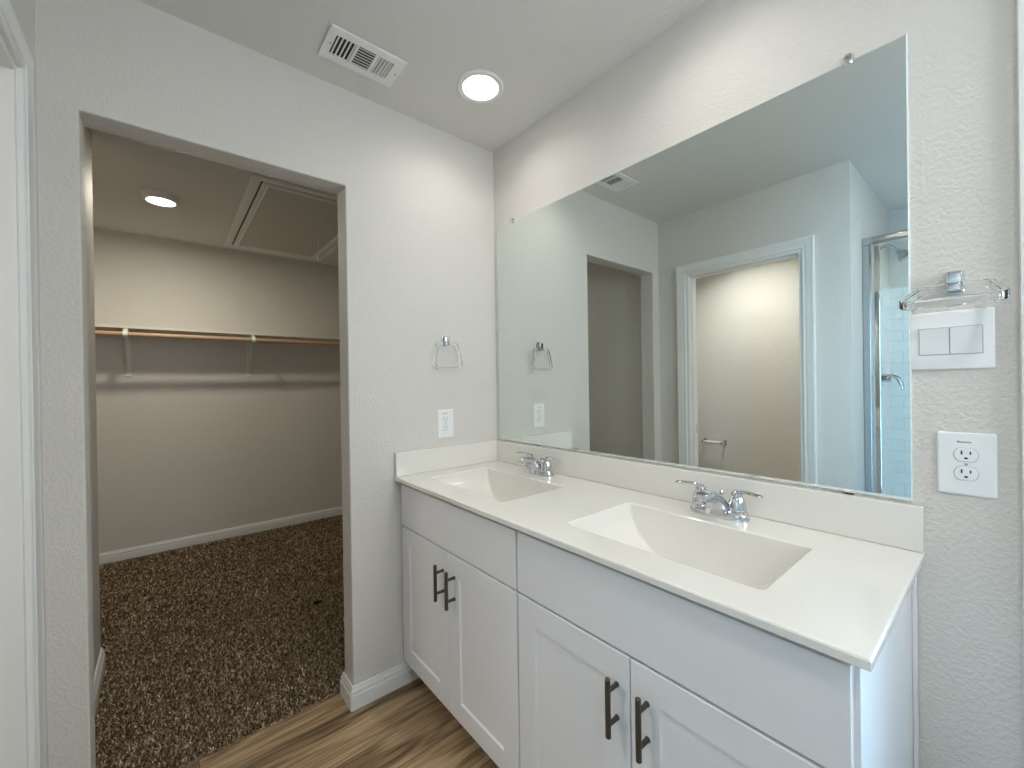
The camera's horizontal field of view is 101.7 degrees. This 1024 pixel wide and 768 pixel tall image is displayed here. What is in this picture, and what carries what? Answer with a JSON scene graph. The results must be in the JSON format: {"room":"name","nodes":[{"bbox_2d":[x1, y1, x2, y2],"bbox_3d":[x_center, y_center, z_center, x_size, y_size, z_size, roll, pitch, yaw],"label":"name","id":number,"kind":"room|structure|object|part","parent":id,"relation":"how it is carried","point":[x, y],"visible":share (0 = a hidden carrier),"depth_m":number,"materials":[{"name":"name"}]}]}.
{"room":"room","nodes":[
{"label":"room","id":0,"kind":"room"},
{"bbox_2d":[10,0,100,767],"bbox_3d":[-1.265,0.071,1.042,0.129,2.440,2.125,-1,0,-40],"label":"wall","id":1,"kind":"structure","parent":0,"point":[87,132],"depth_m":1.75,"materials":[{"name":"white paint"}]},
{"bbox_2d":[0,0,46,767],"bbox_3d":[-0.952,0.246,0.660,0.155,2.083,0.821,-1,0,-40],"label":"door","id":2,"kind":"structure","parent":1,"relation":"in","point":[22,653],"depth_m":0.95,"materials":[{"name":"white wood"}]},
{"bbox_2d":[93,227,341,553],"bbox_3d":[-2.510,0.083,3.470,3.500,2.440,0.100,-1,0,-40],"label":"wall","id":3,"kind":"structure","parent":0,"point":[189,443],"depth_m":3.42,"materials":[{"name":"white paint"}]},
{"bbox_2d":[95,324,339,375],"bbox_3d":[-2.361,-0.239,3.322,3.248,0.345,0.322,-1,0,-40],"label":"closet shelf","id":4,"kind":"object","parent":3,"relation":"attached to","point":[125,329],"visible":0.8,"depth_m":3.23,"materials":[{"name":"beige wood"}]},
{"bbox_2d":[95,330,339,345],"bbox_3d":[-2.274,-0.352,3.215,3.248,0.033,0.033,-1,0,-40],"label":"closet rod","id":5,"kind":"object","parent":4,"relation":"hanging from","point":[97,332],"visible":0.49,"depth_m":3.17,"materials":[{"name":"beige wood"}]},
{"bbox_2d":[99,506,341,564],"bbox_3d":[-2.456,1.258,3.429,3.280,0.088,0.015,-1,0,-40],"label":"baseboard","id":6,"kind":"structure","parent":3,"relation":"attached to","point":[122,554],"depth_m":3.42,"materials":[{"name":"white wood"}]},
{"bbox_2d":[35,0,496,767],"bbox_3d":[-0.417,0.056,1.898,2.297,2.440,0.104,-1,0,-40],"label":"wall","id":7,"kind":"structure","parent":0,"point":[415,199],"depth_m":1.57,"materials":[{"name":"white paint"}]},
{"bbox_2d":[94,648,105,713],"bbox_3d":[-2.015,1.258,1.216,1.122,0.088,0.910,-1,0,-40],"label":"baseboard","id":8,"kind":"structure","parent":7,"relation":"attached to","point":[101,664],"depth_m":1.77,"materials":[{"name":"white wood"}]},
{"bbox_2d":[340,661,419,711],"bbox_3d":[-0.136,1.227,2.121,1.392,0.088,0.134,-1,0,-40],"label":"baseboard","id":9,"kind":"structure","parent":7,"relation":"attached to","point":[357,696],"depth_m":1.70,"materials":[{"name":"white wood"}]},
{"bbox_2d":[437,409,453,438],"bbox_3d":[-0.305,0.182,1.917,0.084,0.130,0.008,-1,0,-40],"label":"wall outlet","id":10,"kind":"object","parent":7,"relation":"attached to","point":[444,417],"visible":1,"depth_m":1.91,"materials":[{"name":"white plastic"}]},
{"bbox_2d":[443,425,448,430],"bbox_3d":[-0.302,0.202,1.914,0.034,0.028,0.002,-1,0,-40],"label":"receptacle","id":11,"kind":"object","parent":10,"relation":"attached to","point":[445,427],"depth_m":1.91,"materials":[{"name":"white plastic"}]},
{"bbox_2d":[443,416,448,422],"bbox_3d":[-0.303,0.163,1.914,0.034,0.028,0.002,-1,0,-40],"label":"receptacle","id":12,"kind":"object","parent":10,"relation":"attached to","point":[445,418],"depth_m":1.91,"materials":[{"name":"white plastic"}]},
{"bbox_2d":[433,336,462,369],"bbox_3d":[-0.298,-0.144,1.901,0.149,0.156,0.046,-1,0,-40],"label":"towel ring","id":13,"kind":"object","parent":7,"relation":"attached to","point":[445,340],"visible":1,"depth_m":1.89,"materials":[{"name":"silver metal"}]},
{"bbox_3d":[-0.302,-0.198,1.904,0.027,0.048,0.036,-1,0,-40],"label":"post","id":14,"kind":"part","parent":13,"relation":"part of","materials":[{"name":"silver metal"}]},
{"bbox_2d":[95,517,498,767],"bbox_3d":[-0.795,1.322,1.438,3.500,0.082,5.500,-1,0,-40],"label":"floor","id":15,"kind":"structure","parent":0,"point":[408,726],"depth_m":1.51,"materials":[{"name":"carpet"}]},
{"bbox_2d":[95,515,344,767],"bbox_3d":[-1.605,1.281,2.562,2.030,0.017,2.441,-1,0,-40],"label":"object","id":16,"kind":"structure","parent":15,"relation":"on","point":[234,632],"depth_m":2.08,"materials":[{"name":"brown carpet"}]},
{"bbox_2d":[401,484,520,767],"bbox_3d":[-0.041,0.837,1.640,0.564,0.869,0.762,-1,0,-40],"label":"vanity cabinet","id":17,"kind":"object","parent":15,"relation":"on","point":[460,573],"visible":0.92,"depth_m":1.40,"materials":[{"name":"white paint"}]},
{"bbox_3d":[-0.337,0.885,1.632,0.020,0.569,0.373,-1,0,-40],"label":"door","id":18,"kind":"part","parent":17,"relation":"part of","materials":[{"name":"white paint"}]},
{"bbox_3d":[-0.263,0.711,1.494,0.039,0.130,0.012,-1,0,-40],"label":"handle","id":19,"kind":"part","parent":17,"relation":"part of","materials":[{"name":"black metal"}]},
{"bbox_3d":[-0.215,0.710,1.436,0.039,0.130,0.012,-1,0,-40],"label":"handle","id":20,"kind":"part","parent":17,"relation":"part of","materials":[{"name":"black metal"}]},
{"bbox_3d":[-0.222,0.507,1.486,0.020,0.170,0.750,-1,0,-40],"label":"drawer","id":21,"kind":"part","parent":17,"relation":"part of","materials":[{"name":"white paint"}]},
{"bbox_3d":[-0.096,0.882,1.343,0.020,0.569,0.374,-1,0,-40],"label":"door","id":22,"kind":"part","parent":17,"relation":"part of","materials":[{"name":"white paint"}]},
{"bbox_2d":[517,531,918,767],"bbox_3d":[0.451,0.831,1.050,0.564,0.869,0.770,-1,0,-40],"label":"vanity cabinet","id":23,"kind":"object","parent":15,"relation":"on","point":[617,669],"visible":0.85,"depth_m":0.84,"materials":[{"name":"white paint"}]},
{"bbox_3d":[0.146,0.880,1.052,0.020,0.569,0.370,-1,0,-40],"label":"door","id":24,"kind":"part","parent":23,"relation":"part of","materials":[{"name":"white paint"}]},
{"bbox_3d":[0.219,0.706,0.916,0.039,0.130,0.012,-1,0,-40],"label":"handle","id":25,"kind":"part","parent":23,"relation":"part of","materials":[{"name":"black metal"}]},
{"bbox_3d":[0.268,0.705,0.857,0.039,0.130,0.012,-1,0,-40],"label":"handle","id":26,"kind":"part","parent":23,"relation":"part of","materials":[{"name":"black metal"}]},
{"bbox_2d":[394,440,924,671],"bbox_3d":[0.210,0.397,1.342,0.552,0.233,1.546,-1,0,-40],"label":"countertop","id":27,"kind":"structure","parent":23,"relation":"on","point":[832,574],"depth_m":1.06,"materials":[{"name":"white stone"}]},
{"bbox_2d":[430,468,564,501],"bbox_3d":[-0.070,0.450,1.638,0.304,0.132,0.494,-1,0,-40],"label":"basin","id":28,"kind":"object","parent":27,"relation":"in","point":[492,484],"depth_m":1.79,"materials":[{"name":"white ceramic"}]},
{"bbox_2d":[516,451,555,476],"bbox_3d":[0.080,0.340,1.747,0.136,0.085,0.244,-1,0,-40],"label":"faucet","id":29,"kind":"object","parent":27,"relation":"on","point":[533,466],"visible":1,"depth_m":1.72,"materials":[{"name":"silver metal"}]},
{"bbox_3d":[0.076,0.337,1.744,0.126,0.077,0.074,-1,0,-40],"label":"spout","id":30,"kind":"part","parent":29,"relation":"part of","materials":[{"name":"silver metal"}]},
{"bbox_3d":[0.077,0.333,1.811,0.053,0.064,0.053,-1,0,-40],"label":"handle","id":31,"kind":"part","parent":29,"relation":"part of","materials":[{"name":"silver metal"}]},
{"bbox_3d":[0.111,0.371,1.772,0.058,0.020,0.162,-1,0,-40],"label":"plate","id":32,"kind":"part","parent":29,"relation":"part of","materials":[{"name":"silver metal"}]},
{"bbox_3d":[0.142,0.332,1.733,0.053,0.064,0.053,-1,0,-40],"label":"handle","id":33,"kind":"part","parent":29,"relation":"part of","materials":[{"name":"silver metal"}]},
{"bbox_2d":[566,503,812,589],"bbox_3d":[0.419,0.445,1.050,0.304,0.132,0.498,-1,0,-40],"label":"basin","id":34,"kind":"object","parent":27,"relation":"in","point":[748,559],"depth_m":1.12,"materials":[{"name":"white ceramic"}]},
{"bbox_2d":[675,480,762,522],"bbox_3d":[0.561,0.334,1.169,0.136,0.085,0.244,-1,0,-40],"label":"faucet","id":35,"kind":"object","parent":27,"relation":"on","point":[706,502],"visible":1,"depth_m":1.15,"materials":[{"name":"silver metal"}]},
{"bbox_3d":[0.529,0.300,1.256,0.071,0.016,0.020,-1,0,33],"label":"lever","id":36,"kind":"part","parent":35,"relation":"part of","materials":[{"name":"silver metal"}]},
{"bbox_3d":[0.559,0.327,1.234,0.053,0.064,0.053,-1,0,-40],"label":"handle","id":37,"kind":"part","parent":35,"relation":"part of","materials":[{"name":"silver metal"}]},
{"bbox_3d":[0.557,0.332,1.166,0.126,0.077,0.074,-1,0,-40],"label":"spout","id":38,"kind":"part","parent":35,"relation":"part of","materials":[{"name":"silver metal"}]},
{"bbox_3d":[0.592,0.366,1.195,0.058,0.020,0.162,-1,0,-40],"label":"plate","id":39,"kind":"part","parent":35,"relation":"part of","materials":[{"name":"silver metal"}]},
{"bbox_3d":[0.624,0.327,1.155,0.053,0.064,0.053,-1,0,-40],"label":"handle","id":40,"kind":"part","parent":35,"relation":"part of","materials":[{"name":"silver metal"}]},
{"bbox_3d":[0.640,0.299,1.123,0.020,0.016,0.071,-1,0,-23],"label":"lever","id":41,"kind":"part","parent":35,"relation":"part of","materials":[{"name":"silver metal"}]},
{"bbox_3d":[0.388,0.877,0.762,0.020,0.569,0.378,-1,0,-40],"label":"door","id":42,"kind":"part","parent":23,"relation":"part of","materials":[{"name":"white paint"}]},
{"bbox_3d":[0.904,0.826,0.932,0.019,0.867,0.007,-1,0,-40],"label":"scribe moulding","id":43,"kind":"part","parent":23,"relation":"part of","materials":[{"name":"white paint"}]},
{"bbox_2d":[90,0,705,265],"bbox_3d":[-0.852,-1.206,1.415,3.550,0.100,5.500,-1,0,-40],"label":"ceiling","id":44,"kind":"structure","parent":0,"point":[543,53],"depth_m":1.50,"materials":[{"name":"white paint"}]},
{"bbox_2d":[141,189,179,207],"bbox_3d":[-2.134,-1.123,2.533,0.184,0.035,0.184,-1,0,-40],"label":"recessed light","id":45,"kind":"object","parent":44,"relation":"in","point":[155,197],"visible":1,"depth_m":2.50,"materials":[{"name":"white plastic"}]},
{"bbox_2d":[223,173,337,261],"bbox_3d":[-1.595,-0.954,3.077,0.750,0.392,1.470,-1,0,-40],"label":"attic hatch","id":46,"kind":"object","parent":44,"relation":"attached to","point":[273,216],"visible":0.84,"depth_m":2.93,"materials":[{"name":"white paint"}]},
{"bbox_3d":[-1.206,-0.954,2.590,0.015,0.383,0.014,-1,0,-40],"label":"pull cord","id":47,"kind":"part","parent":46,"relation":"part of","materials":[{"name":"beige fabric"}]},
{"bbox_2d":[318,23,406,86],"bbox_3d":[-0.527,-1.156,1.480,0.262,0.010,0.155,-1,0,-40],"label":"ceiling vent","id":48,"kind":"object","parent":44,"relation":"in","point":[340,46],"visible":1,"depth_m":1.47,"materials":[{"name":"white metal"}]},
{"bbox_2d":[457,69,503,103],"bbox_3d":[-0.124,-1.190,1.638,0.184,0.059,0.184,-1,0,-40],"label":"recessed light","id":49,"kind":"object","parent":44,"relation":"in","point":[480,86],"visible":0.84,"depth_m":1.67,"materials":[{"name":"white plastic"}]},
{"bbox_2d":[493,0,1023,767],"bbox_3d":[0.863,0.039,1.075,0.115,2.440,2.800,-1,0,-40],"label":"wall","id":50,"kind":"structure","parent":0,"point":[722,59],"depth_m":0.91,"materials":[{"name":"white paint"}]},
{"bbox_2d":[497,33,913,500],"bbox_3d":[0.410,-0.261,1.510,0.014,1.074,1.504,-1,0,-40],"label":"wall mirror","id":51,"kind":"object","parent":50,"relation":"attached to","point":[726,298],"visible":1,"depth_m":1.21,"materials":[{"name":"clear glass"}]},
{"bbox_2d":[497,440,923,552],"bbox_3d":[0.420,0.327,1.506,0.018,0.101,1.526,-1,0,-40],"label":"backsplash","id":52,"kind":"structure","parent":50,"relation":"attached to","point":[890,523],"depth_m":1.14,"materials":[{"name":"white stone"}]},
{"bbox_2d":[910,307,995,370],"bbox_3d":[0.932,-0.093,0.888,0.012,0.125,0.126,-1,0,-40],"label":"light switch","id":53,"kind":"object","parent":50,"relation":"attached to","point":[957,339],"visible":1,"depth_m":0.88,"materials":[{"name":"white plastic"}]},
{"bbox_2d":[899,270,1009,310],"bbox_3d":[0.888,-0.194,0.840,0.140,0.089,0.149,-1,0,-40],"label":"towel ring","id":54,"kind":"object","parent":50,"relation":"attached to","point":[956,283],"visible":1,"depth_m":0.83,"materials":[{"name":"silver metal"}]},
{"bbox_3d":[0.927,-0.215,0.873,0.036,0.048,0.027,-1,0,-40],"label":"post","id":55,"kind":"part","parent":54,"relation":"part of","materials":[{"name":"silver metal"}]},
{"bbox_2d":[937,431,997,498],"bbox_3d":[0.952,0.168,0.873,0.008,0.132,0.086,-1,0,-40],"label":"wall outlet","id":56,"kind":"object","parent":50,"relation":"attached to","point":[967,463],"visible":1,"depth_m":0.87,"materials":[{"name":"white plastic"}]},
{"bbox_2d":[954,466,977,480],"bbox_3d":[0.950,0.188,0.872,0.002,0.028,0.034,-1,0,-40],"label":"receptacle","id":57,"kind":"object","parent":56,"relation":"attached to","point":[961,473],"depth_m":0.87,"materials":[{"name":"white plastic"}]},
{"bbox_2d":[954,448,977,461],"bbox_3d":[0.949,0.149,0.872,0.002,0.028,0.034,-1,0,-40],"label":"receptacle","id":58,"kind":"object","parent":56,"relation":"attached to","point":[960,454],"depth_m":0.87,"materials":[{"name":"white plastic"}]},
{"bbox_2d":[1016,0,1023,644],"bbox_3d":[1.333,0.136,0.496,0.134,1.929,0.922,-1,0,-40],"label":"door frame","id":59,"kind":"structure","parent":50,"relation":"in","point":[1019,3],"depth_m":0.80,"materials":[{"name":"white wood"}]}
]}

